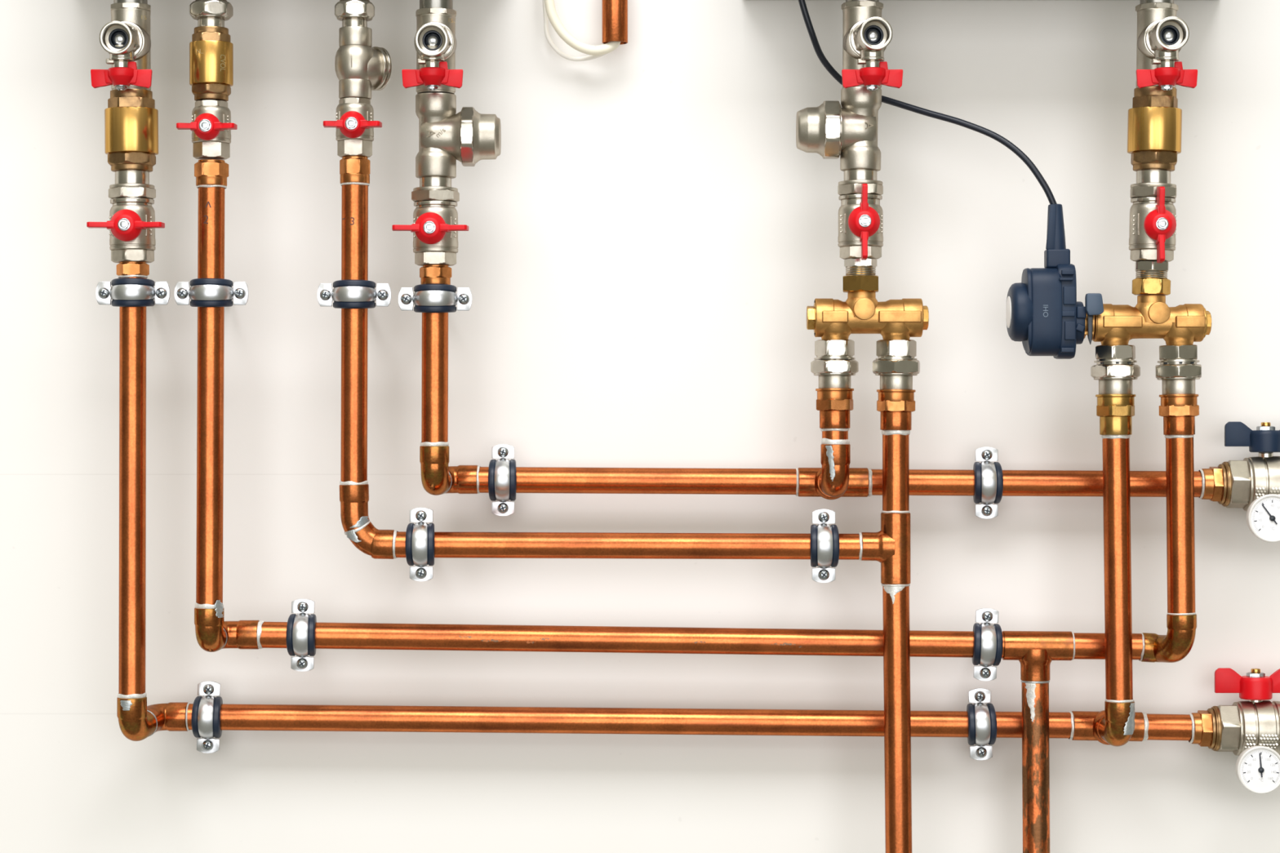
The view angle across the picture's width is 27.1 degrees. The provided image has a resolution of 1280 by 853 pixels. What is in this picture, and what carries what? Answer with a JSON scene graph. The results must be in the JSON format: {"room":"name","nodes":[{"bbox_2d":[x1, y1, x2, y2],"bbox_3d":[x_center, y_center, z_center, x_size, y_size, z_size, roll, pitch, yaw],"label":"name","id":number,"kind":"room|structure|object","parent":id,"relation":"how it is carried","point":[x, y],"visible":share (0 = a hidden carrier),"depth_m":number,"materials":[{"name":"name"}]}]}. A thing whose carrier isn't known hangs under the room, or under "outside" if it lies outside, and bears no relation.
{"room":"mechanical room","nodes":[
{"label":"mechanical room","id":0,"kind":"room"},
{"bbox_2d":[0,0,1279,852],"bbox_3d":[0.000,0.000,2.342,3.400,2.600,0.100,0,0,0],"label":"wall","id":1,"kind":"structure","parent":0,"point":[642,256],"depth_m":2.29,"materials":[{"name":"paint"}]},
{"bbox_2d":[95,277,169,306],"bbox_3d":[-0.419,-0.110,2.236,0.061,0.024,0.111,0,0,0],"label":"clamp","id":2,"kind":"object","parent":1,"relation":"attached to","point":[124,291],"visible":1,"depth_m":2.19,"materials":[{"name":"metal"}]},
{"bbox_2d":[118,276,146,695],"bbox_3d":[-0.420,0.052,2.200,0.023,0.357,0.022,0,0,0],"label":"copper pipe","id":3,"kind":"object","parent":2,"relation":"attached to","point":[132,320],"visible":0.97,"depth_m":2.19,"materials":[{"name":"metal"}]},
{"bbox_2d":[116,261,149,278],"bbox_3d":[-0.419,-0.130,2.200,0.027,0.014,0.024,0,0,0],"label":"adapter","id":4,"kind":"object","parent":3,"relation":"attached to","point":[129,268],"visible":0.98,"depth_m":2.19,"materials":[{"name":"brown metal"}]},
{"bbox_2d":[86,183,164,262],"bbox_3d":[-0.420,-0.168,2.189,0.062,0.064,0.060,0,0,-4],"label":"valve","id":5,"kind":"object","parent":4,"relation":"on","point":[131,224],"visible":0.98,"depth_m":2.18,"materials":[{"name":"silver metal"}]},
{"bbox_2d":[115,169,149,184],"bbox_3d":[-0.420,-0.206,2.200,0.028,0.015,0.028,0,0,0],"label":"pipe nipple","id":6,"kind":"object","parent":5,"relation":"on","point":[122,176],"visible":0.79,"depth_m":2.19,"materials":[{"name":"silver metal"}]},
{"bbox_2d":[104,88,158,172],"bbox_3d":[-0.420,-0.244,2.200,0.044,0.066,0.044,0,0,0],"label":"valve","id":7,"kind":"object","parent":6,"relation":"attached to","point":[131,115],"visible":0.99,"depth_m":2.18,"materials":[{"name":"gold metal"}]},
{"bbox_2d":[90,0,152,90],"bbox_3d":[-0.424,-0.328,2.177,0.049,0.110,0.076,0,0,-12],"label":"valve","id":8,"kind":"object","parent":7,"relation":"attached to","point":[126,37],"visible":0.98,"depth_m":2.16,"materials":[{"name":"grey metal"}]},
{"bbox_2d":[99,20,139,55],"bbox_3d":[-0.422,-0.314,2.156,0.028,0.030,0.030,0,0,0],"label":"outlet","id":9,"kind":"object","parent":8,"relation":"attached to","point":[119,37],"depth_m":2.15,"materials":[{"name":"silver metal"}]},
{"bbox_2d":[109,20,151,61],"bbox_3d":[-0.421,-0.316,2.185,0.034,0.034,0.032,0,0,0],"label":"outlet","id":10,"kind":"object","parent":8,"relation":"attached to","point":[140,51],"depth_m":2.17,"materials":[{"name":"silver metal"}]},
{"bbox_2d":[116,692,156,741],"bbox_3d":[-0.419,0.241,2.209,0.024,0.042,0.044,0,0,8],"label":"fitting","id":11,"kind":"object","parent":3,"relation":"attached to","point":[136,723],"visible":1,"depth_m":2.19,"materials":[{"name":"orange metal"}]},
{"bbox_2d":[116,692,146,719],"bbox_3d":[-0.420,0.231,2.200,0.024,0.022,0.024,0,0,0],"label":"socket","id":12,"kind":"object","parent":11,"relation":"attached to","point":[134,706],"depth_m":2.19,"materials":[{"name":"orange metal"}]},
{"bbox_2d":[174,278,248,306],"bbox_3d":[-0.354,-0.110,2.236,0.061,0.024,0.111,0,0,0],"label":"clamp","id":13,"kind":"object","parent":1,"relation":"attached to","point":[202,292],"visible":1,"depth_m":2.19,"materials":[{"name":"metal"}]},
{"bbox_2d":[195,184,224,604],"bbox_3d":[-0.355,-0.022,2.200,0.024,0.359,0.022,0,0,0],"label":"copper pipe","id":14,"kind":"object","parent":13,"relation":"attached to","point":[211,228],"visible":0.93,"depth_m":2.19,"materials":[{"name":"brown"}]},
{"bbox_2d":[194,600,226,652],"bbox_3d":[-0.356,0.165,2.203,0.025,0.044,0.030,0,0,0],"label":"fitting","id":15,"kind":"object","parent":14,"relation":"attached to","point":[209,620],"visible":1,"depth_m":2.19,"materials":[{"name":"orange metal"}]},
{"bbox_2d":[194,159,228,188],"bbox_3d":[-0.354,-0.208,2.200,0.028,0.023,0.026,0,0,0],"label":"adapter","id":16,"kind":"object","parent":14,"relation":"on","point":[215,172],"visible":0.98,"depth_m":2.19,"materials":[{"name":"brown metal"}]},
{"bbox_2d":[176,99,237,159],"bbox_3d":[-0.353,-0.245,2.188,0.049,0.048,0.057,0,0,0],"label":"valve","id":17,"kind":"object","parent":16,"relation":"on","point":[211,126],"visible":1,"depth_m":2.19,"materials":[{"name":"silver metal"}]},
{"bbox_2d":[189,26,233,101],"bbox_3d":[-0.354,-0.299,2.200,0.036,0.060,0.036,0,0,0],"label":"valve","id":18,"kind":"object","parent":17,"relation":"on","point":[211,47],"visible":0.97,"depth_m":2.19,"materials":[{"name":"gold metal"}]},
{"bbox_2d":[317,279,391,308],"bbox_3d":[-0.236,-0.109,2.236,0.061,0.024,0.111,0,0,0],"label":"clamp","id":19,"kind":"object","parent":1,"relation":"attached to","point":[350,293],"visible":1,"depth_m":2.19,"materials":[{"name":"metal"}]},
{"bbox_2d":[398,284,471,312],"bbox_3d":[-0.169,-0.105,2.236,0.061,0.024,0.111,0,0,0],"label":"clamp","id":20,"kind":"object","parent":1,"relation":"attached to","point":[426,298],"visible":1,"depth_m":2.19,"materials":[{"name":"metal"}]},
{"bbox_2d":[421,312,448,442],"bbox_3d":[-0.170,-0.049,2.200,0.022,0.139,0.022,0,0,0],"label":"copper pipe","id":21,"kind":"object","parent":20,"relation":"attached to","point":[434,393],"visible":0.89,"depth_m":2.19,"materials":[{"name":"metal"}]},
{"bbox_2d":[419,441,451,495],"bbox_3d":[-0.170,0.035,2.209,0.024,0.045,0.042,0,0,0],"label":"fitting","id":22,"kind":"object","parent":21,"relation":"attached to","point":[436,479],"visible":1,"depth_m":2.19,"materials":[{"name":"orange metal"}]},
{"bbox_2d":[419,264,451,284],"bbox_3d":[-0.169,-0.124,2.200,0.027,0.019,0.026,0,0,0],"label":"adapter","id":23,"kind":"object","parent":21,"relation":"attached to","point":[428,273],"visible":0.92,"depth_m":2.19,"materials":[{"name":"brown metal"}]},
{"bbox_2d":[391,186,468,266],"bbox_3d":[-0.171,-0.165,2.190,0.062,0.064,0.061,0,0,0],"label":"valve","id":24,"kind":"object","parent":23,"relation":"attached to","point":[435,227],"visible":1,"depth_m":2.18,"materials":[{"name":"silver metal"}]},
{"bbox_2d":[419,176,451,186],"bbox_3d":[-0.169,-0.202,2.200,0.026,0.012,0.026,0,0,0],"label":"pipe nipple","id":25,"kind":"object","parent":24,"relation":"on","point":[444,181],"visible":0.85,"depth_m":2.19,"materials":[{"name":"silver metal"}]},
{"bbox_2d":[415,92,501,178],"bbox_3d":[-0.151,-0.240,2.200,0.070,0.069,0.048,0,0,0],"label":"strainer","id":26,"kind":"object","parent":25,"relation":"attached to","point":[468,136],"visible":1,"depth_m":2.19,"materials":[{"name":"silver metal"}]},
{"bbox_2d":[401,0,462,93],"bbox_3d":[-0.169,-0.328,2.179,0.049,0.110,0.076,0,0,0],"label":"valve","id":27,"kind":"object","parent":26,"relation":"attached to","point":[435,40],"visible":1,"depth_m":2.16,"materials":[{"name":"grey metal"}]},
{"bbox_2d":[413,21,457,60],"bbox_3d":[-0.168,-0.315,2.185,0.033,0.035,0.033,0,0,0],"label":"outlet","id":28,"kind":"object","parent":27,"relation":"attached to","point":[450,26],"depth_m":2.17,"materials":[{"name":"silver metal"}]},
{"bbox_2d":[602,0,627,44],"bbox_3d":[-0.021,-0.360,2.264,0.022,0.068,0.022,0,0,0],"label":"copper pipe sleeve","id":29,"kind":"object","parent":1,"relation":"attached to","point":[615,12],"visible":1,"depth_m":2.25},
{"bbox_2d":[544,0,620,55],"bbox_3d":[-0.050,-0.352,2.263,0.069,0.073,0.012,0,0,0],"label":"cable","id":30,"kind":"object","parent":29,"relation":"attached to","point":[552,14],"visible":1,"depth_m":2.26,"materials":[{"name":"beige plastic"}]},
{"bbox_2d":[186,703,1071,738],"bbox_3d":[-0.009,0.250,2.260,0.757,0.030,0.022,0,0,0],"label":"copper pipe","id":31,"kind":"object","parent":1,"relation":"attached to","point":[292,717],"visible":1,"depth_m":2.25,"materials":[{"name":"metal"}]},
{"bbox_2d":[146,702,189,737],"bbox_3d":[-0.405,0.248,2.250,0.045,0.026,0.045,0,0,0],"label":"fitting","id":32,"kind":"object","parent":31,"relation":"attached to","point":[171,717],"visible":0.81,"depth_m":2.25,"materials":[{"name":"orange metal"}]},
{"bbox_2d":[191,680,222,753],"bbox_3d":[-0.366,0.247,2.266,0.025,0.061,0.051,1,0,0],"label":"clamp","id":33,"kind":"object","parent":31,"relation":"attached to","point":[206,710],"visible":0.98,"depth_m":2.25,"materials":[{"name":"metal"}]},
{"bbox_2d":[966,688,996,759],"bbox_3d":[0.289,0.253,2.266,0.025,0.062,0.051,-1,0,0],"label":"clamp","id":34,"kind":"object","parent":31,"relation":"attached to","point":[982,719],"visible":1,"depth_m":2.25,"materials":[{"name":"metal"}]},
{"bbox_2d":[1068,710,1148,745],"bbox_3d":[0.397,0.255,2.256,0.066,0.029,0.034,0,0,0],"label":"fitting","id":35,"kind":"object","parent":31,"relation":"attached to","point":[1085,724],"visible":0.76,"depth_m":2.25,"materials":[{"name":"orange metal"}]},
{"bbox_2d":[1097,698,1135,746],"bbox_3d":[0.397,0.245,2.214,0.025,0.042,0.053,0,0,0],"label":"fitting","id":36,"kind":"object","parent":35,"relation":"attached to","point":[1117,727],"visible":1,"depth_m":2.19,"materials":[{"name":"orange metal"}]},
{"bbox_2d":[1102,437,1133,700],"bbox_3d":[0.395,0.118,2.200,0.025,0.227,0.022,0,0,0],"label":"copper pipe","id":37,"kind":"object","parent":36,"relation":"on","point":[1116,451],"visible":0.9,"depth_m":2.19,"materials":[{"name":"metal"}]},
{"bbox_2d":[1095,394,1135,439],"bbox_3d":[0.393,-0.008,2.200,0.033,0.037,0.033,0,0,0],"label":"adapter","id":38,"kind":"object","parent":37,"relation":"on","point":[1115,412],"visible":1,"depth_m":2.19,"materials":[{"name":"gold metal"}]},
{"bbox_2d":[1090,344,1140,394],"bbox_3d":[0.393,-0.047,2.200,0.041,0.041,0.037,0,0,0],"label":"fitting","id":39,"kind":"object","parent":38,"relation":"attached to","point":[1115,369],"visible":0.99,"depth_m":2.19,"materials":[{"name":"silver metal"}]},
{"bbox_2d":[1092,294,1211,345],"bbox_3d":[0.423,-0.087,2.199,0.096,0.042,0.033,0,0,0],"label":"brass manifold","id":40,"kind":"object","parent":39,"relation":"attached to","point":[1151,317],"visible":0.93,"depth_m":2.19,"materials":[{"name":"metal"}]},
{"bbox_2d":[1084,293,1103,344],"bbox_3d":[0.372,-0.088,2.194,0.015,0.042,0.040,0,0,0],"label":"connector","id":41,"kind":"object","parent":40,"relation":"attached to","point":[1094,305],"visible":0.88,"depth_m":2.17,"materials":[{"name":"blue plastic"}]},
{"bbox_2d":[1005,204,1086,359],"bbox_3d":[0.335,-0.120,2.200,0.062,0.128,0.049,0,0,0],"label":"actuator","id":42,"kind":"object","parent":41,"relation":"attached to","point":[1043,312],"visible":1,"depth_m":2.18,"materials":[{"name":"blue plastic"}]},
{"bbox_2d":[798,0,1057,204],"bbox_3d":[0.239,-0.278,2.228,0.219,0.200,0.034,0,0,8],"label":"cable","id":43,"kind":"object","parent":42,"relation":"attached to","point":[822,58],"visible":0.87,"depth_m":2.22,"materials":[{"name":"black plastic"}]},
{"bbox_2d":[1132,260,1170,295],"bbox_3d":[0.423,-0.122,2.200,0.031,0.028,0.030,0,0,0],"label":"connector","id":44,"kind":"object","parent":40,"relation":"on","point":[1151,278],"visible":0.98,"depth_m":2.19,"materials":[{"name":"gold metal"}]},
{"bbox_2d":[1128,182,1177,262],"bbox_3d":[0.424,-0.167,2.190,0.040,0.067,0.061,0,0,0],"label":"valve","id":45,"kind":"object","parent":44,"relation":"on","point":[1153,212],"visible":0.99,"depth_m":2.18,"materials":[{"name":"silver metal"}]},
{"bbox_2d":[1136,168,1170,183],"bbox_3d":[0.425,-0.206,2.200,0.028,0.015,0.028,0,0,0],"label":"pipe nipple","id":46,"kind":"object","parent":45,"relation":"on","point":[1143,175],"visible":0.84,"depth_m":2.19,"materials":[{"name":"silver metal"}]},
{"bbox_2d":[1127,86,1182,171],"bbox_3d":[0.425,-0.245,2.200,0.045,0.068,0.044,0,0,0],"label":"valve","id":47,"kind":"object","parent":46,"relation":"on","point":[1154,125],"visible":0.96,"depth_m":2.18,"materials":[{"name":"gold metal"}]},
{"bbox_2d":[1135,0,1197,90],"bbox_3d":[0.428,-0.328,2.179,0.049,0.110,0.075,0,0,0],"label":"valve","id":48,"kind":"object","parent":47,"relation":"attached to","point":[1162,35],"visible":1,"depth_m":2.16,"materials":[{"name":"grey metal"}]},
{"bbox_2d":[1137,18,1182,59],"bbox_3d":[0.428,-0.317,2.185,0.034,0.033,0.031,0,0,0],"label":"outlet","id":49,"kind":"object","parent":48,"relation":"attached to","point":[1147,49],"depth_m":2.17,"materials":[{"name":"silver metal"}]},
{"bbox_2d":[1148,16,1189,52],"bbox_3d":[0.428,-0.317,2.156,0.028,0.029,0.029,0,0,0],"label":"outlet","id":50,"kind":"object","parent":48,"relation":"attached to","point":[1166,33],"depth_m":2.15,"materials":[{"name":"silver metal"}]},
{"bbox_2d":[1146,713,1191,741],"bbox_3d":[0.448,0.256,2.260,0.048,0.023,0.022,0,0,0],"label":"copper pipe","id":51,"kind":"object","parent":35,"relation":"attached to","point":[1161,726],"visible":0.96,"depth_m":2.25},
{"bbox_2d":[1188,706,1222,751],"bbox_3d":[0.478,0.257,2.260,0.024,0.038,0.038,0,0,0],"label":"adapter","id":52,"kind":"object","parent":51,"relation":"attached to","point":[1206,727],"visible":0.99,"depth_m":2.25,"materials":[{"name":"brown metal"}]},
{"bbox_2d":[478,466,799,494],"bbox_3d":[-0.003,0.046,2.260,0.279,0.024,0.022,0,0,0],"label":"copper pipe","id":53,"kind":"object","parent":1,"relation":"attached to","point":[529,479],"visible":0.94,"depth_m":2.25,"materials":[{"name":"metal"}]},
{"bbox_2d":[441,465,480,494],"bbox_3d":[-0.158,0.045,2.250,0.046,0.025,0.044,0,0,0],"label":"fitting","id":54,"kind":"object","parent":53,"relation":"attached to","point":[464,478],"visible":0.64,"depth_m":2.25,"materials":[{"name":"orange metal"}]},
{"bbox_2d":[488,444,516,515],"bbox_3d":[-0.116,0.045,2.266,0.024,0.061,0.051,0,0,0],"label":"clamp","id":55,"kind":"object","parent":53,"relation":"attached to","point":[502,474],"visible":1,"depth_m":2.25,"materials":[{"name":"metal"}]},
{"bbox_2d":[810,509,839,582],"bbox_3d":[0.152,0.099,2.236,0.024,0.061,0.111,0,0,0],"label":"clamp","id":56,"kind":"object","parent":1,"relation":"attached to","point":[824,538],"visible":1,"depth_m":2.19,"materials":[{"name":"metal"}]},
{"bbox_2d":[395,531,860,559],"bbox_3d":[-0.011,0.099,2.200,0.393,0.023,0.022,0,0,0],"label":"copper pipe","id":57,"kind":"object","parent":56,"relation":"attached to","point":[446,544],"visible":0.96,"depth_m":2.19,"materials":[{"name":"metal"}]},
{"bbox_2d":[339,480,397,559],"bbox_3d":[-0.224,0.077,2.200,0.048,0.066,0.024,0,0,0],"label":"fitting","id":58,"kind":"object","parent":57,"relation":"attached to","point":[357,525],"visible":0.99,"depth_m":2.19,"materials":[{"name":"orange metal"}]},
{"bbox_2d":[340,184,368,483],"bbox_3d":[-0.236,-0.075,2.200,0.023,0.255,0.022,0,0,0],"label":"copper pipe","id":59,"kind":"object","parent":58,"relation":"attached to","point":[354,197],"visible":0.98,"depth_m":2.19,"materials":[{"name":"brown"}]},
{"bbox_2d":[339,155,370,186],"bbox_3d":[-0.236,-0.211,2.200,0.025,0.024,0.024,0,0,0],"label":"adapter","id":60,"kind":"object","parent":59,"relation":"on","point":[353,170],"visible":0.99,"depth_m":2.19,"materials":[{"name":"brown metal"}]},
{"bbox_2d":[323,97,382,157],"bbox_3d":[-0.235,-0.247,2.187,0.048,0.048,0.056,0,0,0],"label":"valve","id":61,"kind":"object","parent":60,"relation":"on","point":[354,124],"visible":1,"depth_m":2.19,"materials":[{"name":"silver metal"}]},
{"bbox_2d":[334,26,391,99],"bbox_3d":[-0.232,-0.300,2.201,0.041,0.058,0.036,0,0,-37],"label":"valve","id":62,"kind":"object","parent":61,"relation":"on","point":[360,68],"visible":0.98,"depth_m":2.19,"materials":[{"name":"silver metal"}]},
{"bbox_2d":[370,529,397,559],"bbox_3d":[-0.211,0.098,2.200,0.022,0.025,0.024,0,0,0],"label":"socket","id":63,"kind":"object","parent":58,"relation":"attached to","point":[382,541],"depth_m":2.19,"materials":[{"name":"orange metal"}]},
{"bbox_2d":[404,507,434,581],"bbox_3d":[-0.181,0.098,2.236,0.024,0.061,0.111,0,0,0],"label":"clamp","id":64,"kind":"object","parent":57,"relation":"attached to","point":[420,536],"visible":0.99,"depth_m":2.19,"materials":[{"name":"metal"}]},
{"bbox_2d":[858,511,911,604],"bbox_3d":[0.202,0.108,2.200,0.043,0.077,0.028,0,0,0],"label":"fitting","id":65,"kind":"object","parent":57,"relation":"attached to","point":[890,546],"visible":1,"depth_m":2.19,"materials":[{"name":"orange metal"}]},
{"bbox_2d":[882,434,909,511],"bbox_3d":[0.211,0.037,2.200,0.022,0.072,0.022,0,0,0],"label":"copper pipe","id":66,"kind":"object","parent":65,"relation":"attached to","point":[895,447],"visible":0.93,"depth_m":2.19,"materials":[{"name":"metal"}]},
{"bbox_2d":[876,389,915,435],"bbox_3d":[0.212,-0.011,2.200,0.032,0.038,0.032,0,0,0],"label":"adapter","id":67,"kind":"object","parent":66,"relation":"on","point":[896,406],"visible":1,"depth_m":2.19,"materials":[{"name":"brown metal"}]},
{"bbox_2d":[872,339,919,389],"bbox_3d":[0.212,-0.051,2.200,0.041,0.042,0.043,0,0,0],"label":"fitting","id":68,"kind":"object","parent":67,"relation":"on","point":[895,365],"visible":0.98,"depth_m":2.19,"materials":[{"name":"silver metal"}]},
{"bbox_2d":[882,583,911,852],"bbox_3d":[0.213,0.255,2.200,0.025,0.254,0.022,0,0,0],"label":"copper pipe","id":69,"kind":"object","parent":65,"relation":"attached to","point":[896,637],"visible":0.92,"depth_m":2.19,"materials":[{"name":"metal"}]},
{"bbox_2d":[867,469,1202,497],"bbox_3d":[0.335,0.048,2.260,0.288,0.024,0.022,0,0,0],"label":"copper pipe","id":70,"kind":"object","parent":1,"relation":"attached to","point":[922,482],"visible":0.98,"depth_m":2.25,"materials":[{"name":"metal"}]},
{"bbox_2d":[795,467,872,499],"bbox_3d":[0.165,0.047,2.256,0.065,0.029,0.034,0,0,0],"label":"fitting","id":71,"kind":"object","parent":70,"relation":"attached to","point":[860,483],"visible":0.77,"depth_m":2.25,"materials":[{"name":"orange metal"}]},
{"bbox_2d":[818,438,850,497],"bbox_3d":[0.162,0.034,2.214,0.024,0.049,0.053,0,0,0],"label":"fitting","id":72,"kind":"object","parent":71,"relation":"attached to","point":[835,455],"visible":1,"depth_m":2.19,"materials":[{"name":"orange metal"}]},
{"bbox_2d":[822,431,848,439],"bbox_3d":[0.161,0.008,2.200,0.022,0.020,0.022,0,0,0],"label":"copper pipe","id":73,"kind":"object","parent":72,"relation":"attached to","point":[833,435],"visible":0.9,"depth_m":2.19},
{"bbox_2d":[815,388,853,431],"bbox_3d":[0.161,-0.014,2.200,0.032,0.035,0.032,0,0,0],"label":"adapter","id":74,"kind":"object","parent":73,"relation":"on","point":[834,406],"visible":1,"depth_m":2.19,"materials":[{"name":"brown metal"}]},
{"bbox_2d":[810,339,858,388],"bbox_3d":[0.161,-0.051,2.200,0.040,0.041,0.036,0,0,0],"label":"fitting","id":75,"kind":"object","parent":74,"relation":"on","point":[834,364],"visible":0.99,"depth_m":2.19,"materials":[{"name":"silver metal"}]},
{"bbox_2d":[806,291,928,339],"bbox_3d":[0.188,-0.091,2.199,0.100,0.041,0.034,0,0,0],"label":"brass manifold","id":76,"kind":"object","parent":75,"relation":"attached to","point":[861,313],"visible":0.97,"depth_m":2.19,"materials":[{"name":"metal"}]},
{"bbox_2d":[843,257,878,292],"bbox_3d":[0.182,-0.125,2.200,0.031,0.028,0.034,0,0,0],"label":"connector","id":77,"kind":"object","parent":76,"relation":"on","point":[860,276],"visible":0.97,"depth_m":2.19,"materials":[{"name":"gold metal"}]},
{"bbox_2d":[837,179,883,260],"bbox_3d":[0.182,-0.169,2.189,0.038,0.066,0.060,0,0,0],"label":"valve","id":78,"kind":"object","parent":77,"relation":"on","point":[860,214],"visible":0.98,"depth_m":2.18,"materials":[{"name":"silver metal"}]},
{"bbox_2d":[844,168,876,180],"bbox_3d":[0.182,-0.207,2.200,0.027,0.013,0.027,0,0,0],"label":"pipe nipple","id":79,"kind":"object","parent":78,"relation":"on","point":[850,174],"visible":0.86,"depth_m":2.19,"materials":[{"name":"silver metal"}]},
{"bbox_2d":[795,86,881,171],"bbox_3d":[0.165,-0.245,2.200,0.070,0.068,0.048,0,0,0],"label":"strainer","id":80,"kind":"object","parent":79,"relation":"attached to","point":[849,131],"visible":0.98,"depth_m":2.19,"materials":[{"name":"silver metal"}]},
{"bbox_2d":[841,0,902,90],"bbox_3d":[0.189,-0.328,2.179,0.049,0.110,0.076,0,0,0],"label":"valve","id":81,"kind":"object","parent":80,"relation":"attached to","point":[866,35],"visible":0.99,"depth_m":2.16,"materials":[{"name":"grey metal"}]},
{"bbox_2d":[842,18,886,59],"bbox_3d":[0.185,-0.317,2.185,0.033,0.033,0.030,0,0,-7],"label":"outlet","id":82,"kind":"object","parent":81,"relation":"attached to","point":[851,49],"depth_m":2.17,"materials":[{"name":"silver metal"}]},
{"bbox_2d":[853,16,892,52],"bbox_3d":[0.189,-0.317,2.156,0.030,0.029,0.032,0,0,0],"label":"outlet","id":83,"kind":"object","parent":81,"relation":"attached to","point":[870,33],"depth_m":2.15,"materials":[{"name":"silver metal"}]},
{"bbox_2d":[820,438,850,465],"bbox_3d":[0.162,0.021,2.200,0.024,0.023,0.024,0,0,0],"label":"socket","id":84,"kind":"object","parent":72,"relation":"attached to","point":[833,452],"depth_m":2.19,"materials":[{"name":"orange metal"}]},
{"bbox_2d":[973,447,1003,518],"bbox_3d":[0.294,0.048,2.266,0.024,0.061,0.051,0,0,0],"label":"clamp","id":85,"kind":"object","parent":70,"relation":"attached to","point":[988,477],"visible":0.98,"depth_m":2.25,"materials":[{"name":"metal"}]},
{"bbox_2d":[1198,462,1231,506],"bbox_3d":[0.487,0.049,2.260,0.024,0.038,0.038,0,0,0],"label":"adapter","id":86,"kind":"object","parent":70,"relation":"attached to","point":[1216,481],"visible":0.99,"depth_m":2.25,"materials":[{"name":"brown metal"}]},
{"bbox_2d":[1001,631,1075,721],"bbox_3d":[0.334,0.209,2.234,0.060,0.075,0.029,0,0,0],"label":"fitting","id":87,"kind":"object","parent":1,"relation":"attached to","point":[1035,651],"visible":0.99,"depth_m":2.22,"materials":[{"name":"orange metal"}]},
{"bbox_2d":[259,622,1004,657],"bbox_3d":[-0.007,0.179,2.234,0.632,0.031,0.022,0,0,0],"label":"copper pipe","id":88,"kind":"object","parent":87,"relation":"attached to","point":[357,636],"visible":0.98,"depth_m":2.22,"materials":[{"name":"metal"}]},
{"bbox_2d":[217,620,264,651],"bbox_3d":[-0.341,0.175,2.231,0.053,0.025,0.031,0,0,0],"label":"fitting","id":89,"kind":"object","parent":88,"relation":"attached to","point":[241,634],"visible":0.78,"depth_m":2.22,"materials":[{"name":"orange metal"}]},
{"bbox_2d":[235,620,264,649],"bbox_3d":[-0.326,0.175,2.234,0.023,0.024,0.024,0,0,0],"label":"socket","id":90,"kind":"object","parent":89,"relation":"attached to","point":[248,633],"depth_m":2.22,"materials":[{"name":"orange metal"}]},
{"bbox_2d":[286,598,316,671],"bbox_3d":[-0.283,0.175,2.253,0.024,0.061,0.077,1,0,0],"label":"clamp","id":91,"kind":"object","parent":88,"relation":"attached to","point":[300,628],"visible":0.98,"depth_m":2.22,"materials":[{"name":"metal"}]},
{"bbox_2d":[972,608,1003,680],"bbox_3d":[0.288,0.183,2.253,0.025,0.061,0.077,0,0,-6],"label":"clamp","id":92,"kind":"object","parent":88,"relation":"attached to","point":[988,637],"visible":0.98,"depth_m":2.22,"materials":[{"name":"metal"}]},
{"bbox_2d":[1022,682,1049,852],"bbox_3d":[0.332,0.299,2.234,0.024,0.178,0.023,0,0,0],"label":"copper pipe","id":93,"kind":"object","parent":87,"relation":"attached to","point":[1035,734],"visible":0.94,"depth_m":2.22,"materials":[{"name":"metal"}]},
{"bbox_2d":[1073,632,1142,659],"bbox_3d":[0.392,0.185,2.234,0.067,0.023,0.022,0,0,0],"label":"copper pipe","id":94,"kind":"object","parent":87,"relation":"attached to","point":[1087,646],"visible":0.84,"depth_m":2.22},
{"bbox_2d":[1138,612,1196,662],"bbox_3d":[0.438,0.176,2.218,0.032,0.045,0.064,0,0,-20],"label":"fitting","id":95,"kind":"object","parent":94,"relation":"attached to","point":[1175,646],"visible":0.98,"depth_m":2.20,"materials":[{"name":"orange metal"}]},
{"bbox_2d":[1165,437,1195,613],"bbox_3d":[0.447,0.082,2.200,0.024,0.155,0.023,0,0,0],"label":"copper pipe","id":96,"kind":"object","parent":95,"relation":"attached to","point":[1180,464],"visible":0.86,"depth_m":2.19,"materials":[{"name":"metal"}]},
{"bbox_2d":[1159,394,1199,438],"bbox_3d":[0.446,-0.008,2.200,0.032,0.036,0.032,0,0,0],"label":"adapter","id":97,"kind":"object","parent":96,"relation":"on","point":[1179,412],"visible":1,"depth_m":2.19,"materials":[{"name":"brown metal"}]},
{"bbox_2d":[1155,344,1201,394],"bbox_3d":[0.445,-0.047,2.200,0.040,0.042,0.041,0,0,0],"label":"fitting","id":98,"kind":"object","parent":97,"relation":"attached to","point":[1178,370],"visible":0.99,"depth_m":2.19,"materials":[{"name":"silver metal"}]},
{"bbox_2d":[1214,667,1279,755],"bbox_3d":[0.528,0.243,2.260,0.080,0.076,0.048,0,0,0],"label":"shutoff valve","id":99,"kind":"object","parent":1,"relation":"attached to","point":[1255,722],"visible":0.92,"depth_m":2.25,"materials":[{"name":"silver metal"}]},
{"bbox_2d":[1235,746,1279,794],"bbox_3d":[0.514,0.285,2.226,0.040,0.040,0.050,0,0,0],"label":"thermometer","id":100,"kind":"object","parent":99,"relation":"attached to","point":[1257,768],"visible":1,"depth_m":2.20,"materials":[{"name":"white"}]},
{"bbox_2d":[1224,422,1279,511],"bbox_3d":[0.537,0.035,2.260,0.080,0.078,0.048,0,0,0],"label":"shutoff valve","id":101,"kind":"object","parent":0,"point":[1252,477],"visible":0.91,"depth_m":2.25,"materials":[{"name":"silver metal"}]},
{"bbox_2d":[1246,493,1279,542],"bbox_3d":[0.524,0.076,2.226,0.040,0.040,0.050,0,0,0],"label":"thermometer","id":102,"kind":"object","parent":101,"relation":"attached to","point":[1263,514],"visible":1,"depth_m":2.20,"materials":[{"name":"white"}]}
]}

